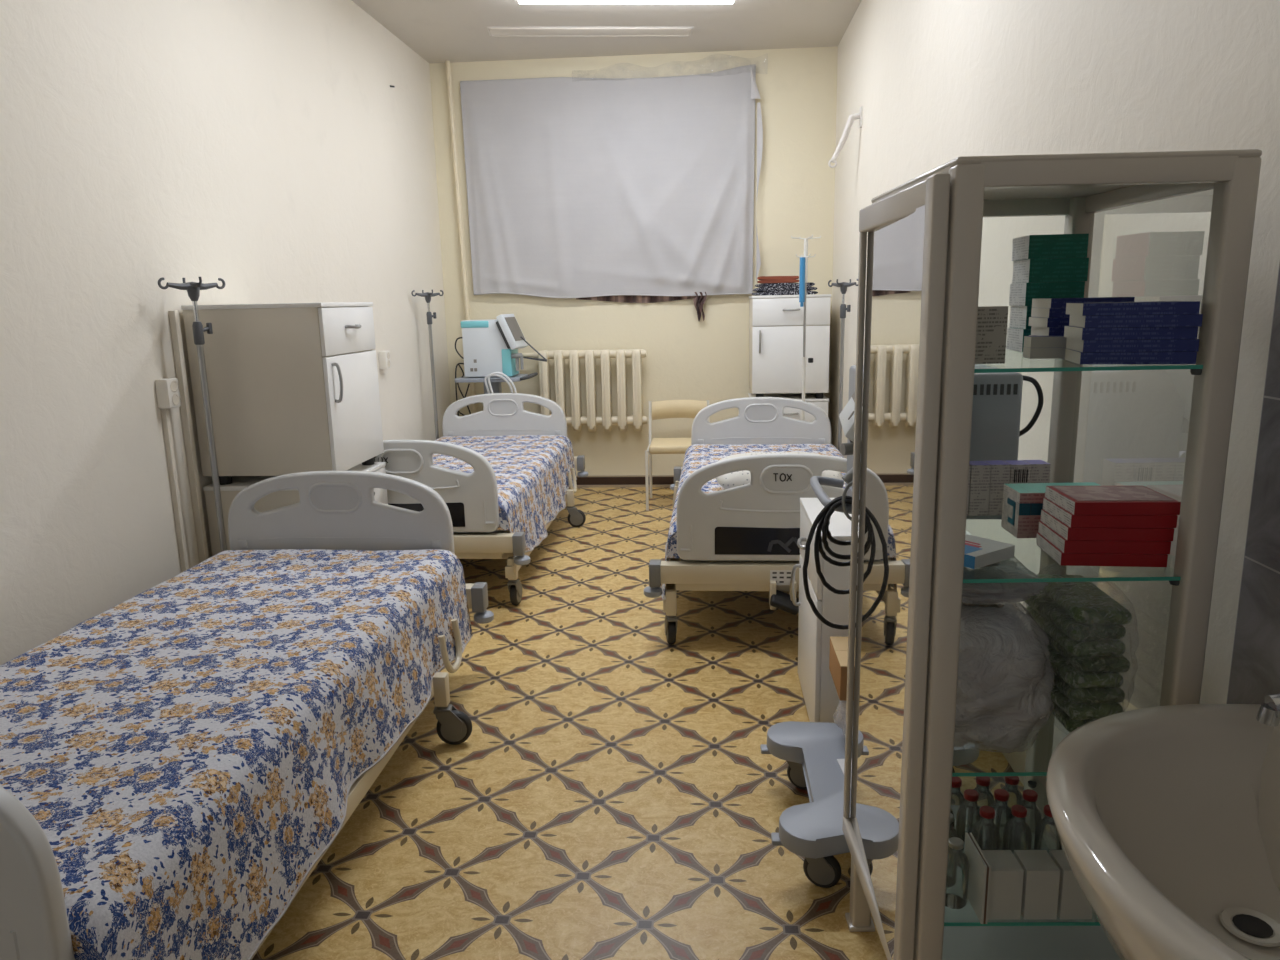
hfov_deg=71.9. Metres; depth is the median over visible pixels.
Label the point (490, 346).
ventilator
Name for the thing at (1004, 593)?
plastic bag
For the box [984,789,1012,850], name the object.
glass bottle
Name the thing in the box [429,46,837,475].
wall
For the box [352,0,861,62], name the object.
ceiling
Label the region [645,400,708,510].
upholstered chair
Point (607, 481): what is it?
baseboard
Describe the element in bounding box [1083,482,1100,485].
box
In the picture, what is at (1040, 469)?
box
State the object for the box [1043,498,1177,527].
box
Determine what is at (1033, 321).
box
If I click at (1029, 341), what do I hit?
box
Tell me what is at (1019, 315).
box
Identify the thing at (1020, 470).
box
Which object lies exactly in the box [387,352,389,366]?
socket
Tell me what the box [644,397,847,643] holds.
hospital bed
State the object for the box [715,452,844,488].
pillow
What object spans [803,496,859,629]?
coiled cable
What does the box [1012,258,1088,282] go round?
box
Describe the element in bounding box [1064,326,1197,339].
box
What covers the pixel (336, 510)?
hospital bed
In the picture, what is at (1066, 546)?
box
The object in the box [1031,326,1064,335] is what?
box
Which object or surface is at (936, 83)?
wall
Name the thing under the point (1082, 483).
box
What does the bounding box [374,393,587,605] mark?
hospital bed
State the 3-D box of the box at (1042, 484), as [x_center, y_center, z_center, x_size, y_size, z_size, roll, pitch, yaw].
[0.797,0.058,1.713,0.023,0.088,0.089,0,11,3]
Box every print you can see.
[1007,498,1030,525]
[1030,503,1042,514]
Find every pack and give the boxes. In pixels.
[982,850,1023,919]
[1014,850,1059,919]
[1049,850,1091,918]
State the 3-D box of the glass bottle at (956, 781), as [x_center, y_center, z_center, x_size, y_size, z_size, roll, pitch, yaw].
[0.627,0.670,1.770,0.050,0.154,0.049,0,11,4]
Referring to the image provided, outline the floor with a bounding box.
[252,487,1056,959]
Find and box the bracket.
[828,106,862,167]
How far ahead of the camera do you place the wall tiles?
1.53 m
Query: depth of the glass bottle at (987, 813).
1.67 m
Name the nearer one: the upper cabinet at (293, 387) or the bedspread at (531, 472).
the upper cabinet at (293, 387)
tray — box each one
[454,374,527,382]
[845,483,1001,518]
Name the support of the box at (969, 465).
on the medicine cabinet at (922, 249)
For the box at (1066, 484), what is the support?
on the medicine cabinet at (922, 249)
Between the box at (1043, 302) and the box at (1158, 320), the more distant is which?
the box at (1043, 302)
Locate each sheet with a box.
[460,64,762,297]
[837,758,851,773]
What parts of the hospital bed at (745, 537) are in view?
leg, handle, frame, control panel, headboard, footboard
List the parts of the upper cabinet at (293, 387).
handle, drawer, door, handle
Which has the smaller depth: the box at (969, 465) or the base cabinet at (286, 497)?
the box at (969, 465)
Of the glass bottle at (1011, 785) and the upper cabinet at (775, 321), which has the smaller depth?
the glass bottle at (1011, 785)
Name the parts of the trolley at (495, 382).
handle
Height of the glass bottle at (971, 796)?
0.154 m
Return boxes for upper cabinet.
[181,302,383,484]
[749,294,830,398]
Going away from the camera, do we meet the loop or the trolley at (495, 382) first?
the loop
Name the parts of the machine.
handle, handle, door, drawer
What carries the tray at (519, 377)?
on the trolley at (495, 382)
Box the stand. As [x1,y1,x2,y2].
[791,234,820,420]
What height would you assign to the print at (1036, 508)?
0.048 m
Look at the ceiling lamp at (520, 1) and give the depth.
5.29 m
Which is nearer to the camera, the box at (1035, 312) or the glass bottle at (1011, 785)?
the box at (1035, 312)
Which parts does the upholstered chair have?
leg, leg, seat, backrest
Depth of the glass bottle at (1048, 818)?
1.68 m
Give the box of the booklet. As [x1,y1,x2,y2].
[962,833,990,923]
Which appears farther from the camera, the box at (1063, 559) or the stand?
the stand
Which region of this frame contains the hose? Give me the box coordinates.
[484,372,516,393]
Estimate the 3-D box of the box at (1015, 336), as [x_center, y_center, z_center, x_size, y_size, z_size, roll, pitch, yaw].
[0.809,-0.283,1.774,0.108,0.044,0.105,0,12,6]
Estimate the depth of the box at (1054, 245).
1.69 m
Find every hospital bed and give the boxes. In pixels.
[0,471,493,959]
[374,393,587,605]
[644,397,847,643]
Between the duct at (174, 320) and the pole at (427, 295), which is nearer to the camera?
the duct at (174, 320)
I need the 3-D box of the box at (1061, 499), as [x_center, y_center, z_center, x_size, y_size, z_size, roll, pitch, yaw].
[0.823,0.035,1.546,0.170,0.022,0.135,0,12,5]
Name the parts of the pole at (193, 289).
rod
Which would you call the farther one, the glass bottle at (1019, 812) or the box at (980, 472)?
the box at (980, 472)
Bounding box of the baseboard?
[576,475,673,487]
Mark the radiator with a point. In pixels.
(637, 419)
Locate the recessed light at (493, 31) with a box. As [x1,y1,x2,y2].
[487,27,693,35]
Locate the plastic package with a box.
[1024,574,1131,731]
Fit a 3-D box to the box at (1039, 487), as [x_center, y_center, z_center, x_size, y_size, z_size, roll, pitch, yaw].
[0.775,0.058,1.714,0.023,0.088,0.089,0,11,3]
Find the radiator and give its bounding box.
[522,349,647,431]
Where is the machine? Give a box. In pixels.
[790,498,971,723]
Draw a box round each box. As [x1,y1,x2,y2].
[829,636,855,700]
[964,534,1014,568]
[967,465,970,515]
[968,461,990,515]
[975,306,1007,363]
[984,460,1010,514]
[1001,484,1031,537]
[1003,460,1030,483]
[1006,328,1030,351]
[1009,281,1084,305]
[1010,306,1031,328]
[1012,233,1088,260]
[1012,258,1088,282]
[1015,483,1043,537]
[1022,460,1050,482]
[1023,347,1066,358]
[1024,335,1066,347]
[1027,483,1045,497]
[1028,317,1069,326]
[1031,308,1069,317]
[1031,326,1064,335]
[1032,297,1134,307]
[1036,533,1167,566]
[1038,483,1053,486]
[1038,521,1170,553]
[1040,509,1173,540]
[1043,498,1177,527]
[1045,486,1180,514]
[1050,483,1065,485]
[1062,483,1077,485]
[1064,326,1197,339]
[1065,349,1196,363]
[1066,301,1199,315]
[1066,338,1199,351]
[1069,314,1202,327]
[1073,482,1089,485]
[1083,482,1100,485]
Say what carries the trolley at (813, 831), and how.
on the floor
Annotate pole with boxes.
[158,277,226,551]
[411,290,443,438]
[828,279,857,452]
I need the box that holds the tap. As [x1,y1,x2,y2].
[1256,693,1279,726]
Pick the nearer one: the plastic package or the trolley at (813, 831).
the plastic package
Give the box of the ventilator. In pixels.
[461,314,546,376]
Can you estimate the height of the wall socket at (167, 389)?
0.115 m
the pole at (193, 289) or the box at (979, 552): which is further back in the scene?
the pole at (193, 289)
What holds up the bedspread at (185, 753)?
on the mattress
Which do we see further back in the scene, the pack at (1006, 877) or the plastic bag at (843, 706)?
the plastic bag at (843, 706)
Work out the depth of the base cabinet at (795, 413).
6.53 m
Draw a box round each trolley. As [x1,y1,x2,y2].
[454,373,537,393]
[760,476,1005,887]
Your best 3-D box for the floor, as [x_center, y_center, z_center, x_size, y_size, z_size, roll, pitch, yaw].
[-0.361,0.863,3.581,3.425,0.100,7.800,0,11,4]
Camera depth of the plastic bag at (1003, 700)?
1.55 m
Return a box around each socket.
[155,378,180,408]
[378,351,390,368]
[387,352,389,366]
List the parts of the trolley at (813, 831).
handle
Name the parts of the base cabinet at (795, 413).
handle, drawer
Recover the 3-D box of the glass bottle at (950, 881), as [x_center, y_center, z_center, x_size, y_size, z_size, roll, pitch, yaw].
[0.578,0.698,1.674,0.050,0.139,0.049,0,11,4]
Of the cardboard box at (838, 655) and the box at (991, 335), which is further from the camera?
the cardboard box at (838, 655)
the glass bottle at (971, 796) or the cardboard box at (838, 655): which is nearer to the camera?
the glass bottle at (971, 796)
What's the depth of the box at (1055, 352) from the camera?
1.55 m
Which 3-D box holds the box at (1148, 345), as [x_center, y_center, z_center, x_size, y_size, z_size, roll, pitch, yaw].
[0.799,-0.222,1.441,0.165,0.019,0.115,2,12,13]
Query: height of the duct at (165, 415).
1.122 m
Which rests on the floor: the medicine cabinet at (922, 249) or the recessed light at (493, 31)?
the medicine cabinet at (922, 249)
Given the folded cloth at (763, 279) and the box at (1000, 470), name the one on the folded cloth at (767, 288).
the folded cloth at (763, 279)
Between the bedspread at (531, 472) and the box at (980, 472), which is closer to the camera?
the box at (980, 472)
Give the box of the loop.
[842,481,852,519]
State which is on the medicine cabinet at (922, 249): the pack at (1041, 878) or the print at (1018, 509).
the pack at (1041, 878)
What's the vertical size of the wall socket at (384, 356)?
0.115 m
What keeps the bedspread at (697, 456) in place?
on the mattress
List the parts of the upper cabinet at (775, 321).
handle, door, drawer, handle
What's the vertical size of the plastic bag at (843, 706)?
0.170 m
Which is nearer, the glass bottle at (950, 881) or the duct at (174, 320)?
the glass bottle at (950, 881)
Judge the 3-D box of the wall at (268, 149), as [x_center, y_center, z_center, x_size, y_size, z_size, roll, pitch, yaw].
[-1.962,-0.800,3.362,0.100,3.310,7.802,0,12,5]
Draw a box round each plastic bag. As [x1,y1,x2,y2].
[839,701,853,739]
[954,600,1053,751]
[962,559,1047,603]
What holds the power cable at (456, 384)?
hanging from the ventilator
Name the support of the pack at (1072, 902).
on the medicine cabinet at (922, 249)
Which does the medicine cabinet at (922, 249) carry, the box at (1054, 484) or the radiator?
the box at (1054, 484)
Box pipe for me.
[445,60,475,413]
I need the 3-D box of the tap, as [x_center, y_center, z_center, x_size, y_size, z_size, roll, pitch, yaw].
[0.951,0.296,1.232,0.147,0.150,0.052,0,12,4]
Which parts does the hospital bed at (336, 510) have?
footboard, headboard, leg, handle, frame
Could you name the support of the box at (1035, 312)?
on the box at (1033, 321)
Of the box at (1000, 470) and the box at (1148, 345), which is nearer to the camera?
the box at (1148, 345)
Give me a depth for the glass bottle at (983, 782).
1.78 m
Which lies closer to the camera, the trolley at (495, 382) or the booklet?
the booklet
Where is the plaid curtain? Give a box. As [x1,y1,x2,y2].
[576,292,706,320]
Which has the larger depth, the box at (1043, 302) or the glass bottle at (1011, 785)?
the glass bottle at (1011, 785)
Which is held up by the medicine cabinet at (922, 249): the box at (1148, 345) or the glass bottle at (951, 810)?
the glass bottle at (951, 810)
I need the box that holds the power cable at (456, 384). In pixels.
[455,337,470,415]
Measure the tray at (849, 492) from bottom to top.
0.025 m
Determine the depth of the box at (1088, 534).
1.49 m
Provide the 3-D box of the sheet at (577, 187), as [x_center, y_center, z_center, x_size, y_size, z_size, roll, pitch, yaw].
[-0.216,-2.252,6.762,2.290,1.669,0.072,0,11,4]
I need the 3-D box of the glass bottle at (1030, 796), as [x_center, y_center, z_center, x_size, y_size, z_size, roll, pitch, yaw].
[0.754,0.678,1.716,0.050,0.154,0.049,0,11,4]
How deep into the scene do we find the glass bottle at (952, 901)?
1.63 m
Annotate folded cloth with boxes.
[752,282,817,295]
[757,276,798,283]
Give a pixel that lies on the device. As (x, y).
(996, 432)
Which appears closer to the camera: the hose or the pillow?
the pillow
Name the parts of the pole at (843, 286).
rod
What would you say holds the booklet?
on the medicine cabinet at (922, 249)
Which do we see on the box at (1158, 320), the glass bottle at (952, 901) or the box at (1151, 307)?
the box at (1151, 307)
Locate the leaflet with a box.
[1052,486,1174,500]
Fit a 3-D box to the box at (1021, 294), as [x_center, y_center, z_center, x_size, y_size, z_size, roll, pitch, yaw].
[0.807,-0.370,1.756,0.108,0.044,0.105,0,12,6]
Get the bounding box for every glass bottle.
[945,837,969,908]
[946,813,957,887]
[947,808,954,869]
[951,777,965,850]
[956,789,982,867]
[967,776,993,849]
[972,806,999,849]
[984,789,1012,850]
[995,776,1022,849]
[1002,805,1031,849]
[1012,789,1041,854]
[1034,805,1061,849]
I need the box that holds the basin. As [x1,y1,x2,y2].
[1046,693,1279,959]
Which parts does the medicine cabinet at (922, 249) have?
door glass, door, floor panel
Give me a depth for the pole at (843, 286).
5.68 m
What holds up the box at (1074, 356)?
on the medicine cabinet at (922, 249)
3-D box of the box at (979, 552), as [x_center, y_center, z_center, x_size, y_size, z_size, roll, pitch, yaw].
[0.582,0.124,1.573,0.115,0.023,0.115,-9,14,-34]
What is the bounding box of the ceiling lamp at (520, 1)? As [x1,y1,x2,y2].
[518,0,733,3]
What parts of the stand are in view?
rod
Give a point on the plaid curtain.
(698, 301)
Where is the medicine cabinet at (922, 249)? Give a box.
[842,149,1261,959]
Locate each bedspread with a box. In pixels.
[0,549,472,959]
[433,435,576,556]
[660,444,845,598]
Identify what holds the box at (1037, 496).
on the medicine cabinet at (922, 249)
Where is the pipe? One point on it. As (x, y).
(447, 63)
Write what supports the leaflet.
on the box at (1061, 499)
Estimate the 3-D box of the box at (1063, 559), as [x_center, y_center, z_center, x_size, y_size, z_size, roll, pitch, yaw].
[0.811,0.122,1.561,0.170,0.022,0.135,0,12,7]
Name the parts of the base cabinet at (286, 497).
drawer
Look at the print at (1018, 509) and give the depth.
1.68 m
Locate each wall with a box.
[0,0,450,664]
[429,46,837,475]
[829,0,1279,834]
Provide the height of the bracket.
0.348 m
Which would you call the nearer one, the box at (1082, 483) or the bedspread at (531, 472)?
the box at (1082, 483)
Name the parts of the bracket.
arm, wall plate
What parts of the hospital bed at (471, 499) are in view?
control panel, footboard, headboard, leg, frame, leg, handle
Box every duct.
[161,409,188,571]
[168,311,208,562]
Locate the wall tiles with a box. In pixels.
[1226,262,1279,703]
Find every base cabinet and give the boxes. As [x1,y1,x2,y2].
[203,462,387,555]
[748,393,828,421]
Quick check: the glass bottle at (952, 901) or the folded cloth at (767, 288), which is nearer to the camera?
the glass bottle at (952, 901)
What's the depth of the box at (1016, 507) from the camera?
1.69 m

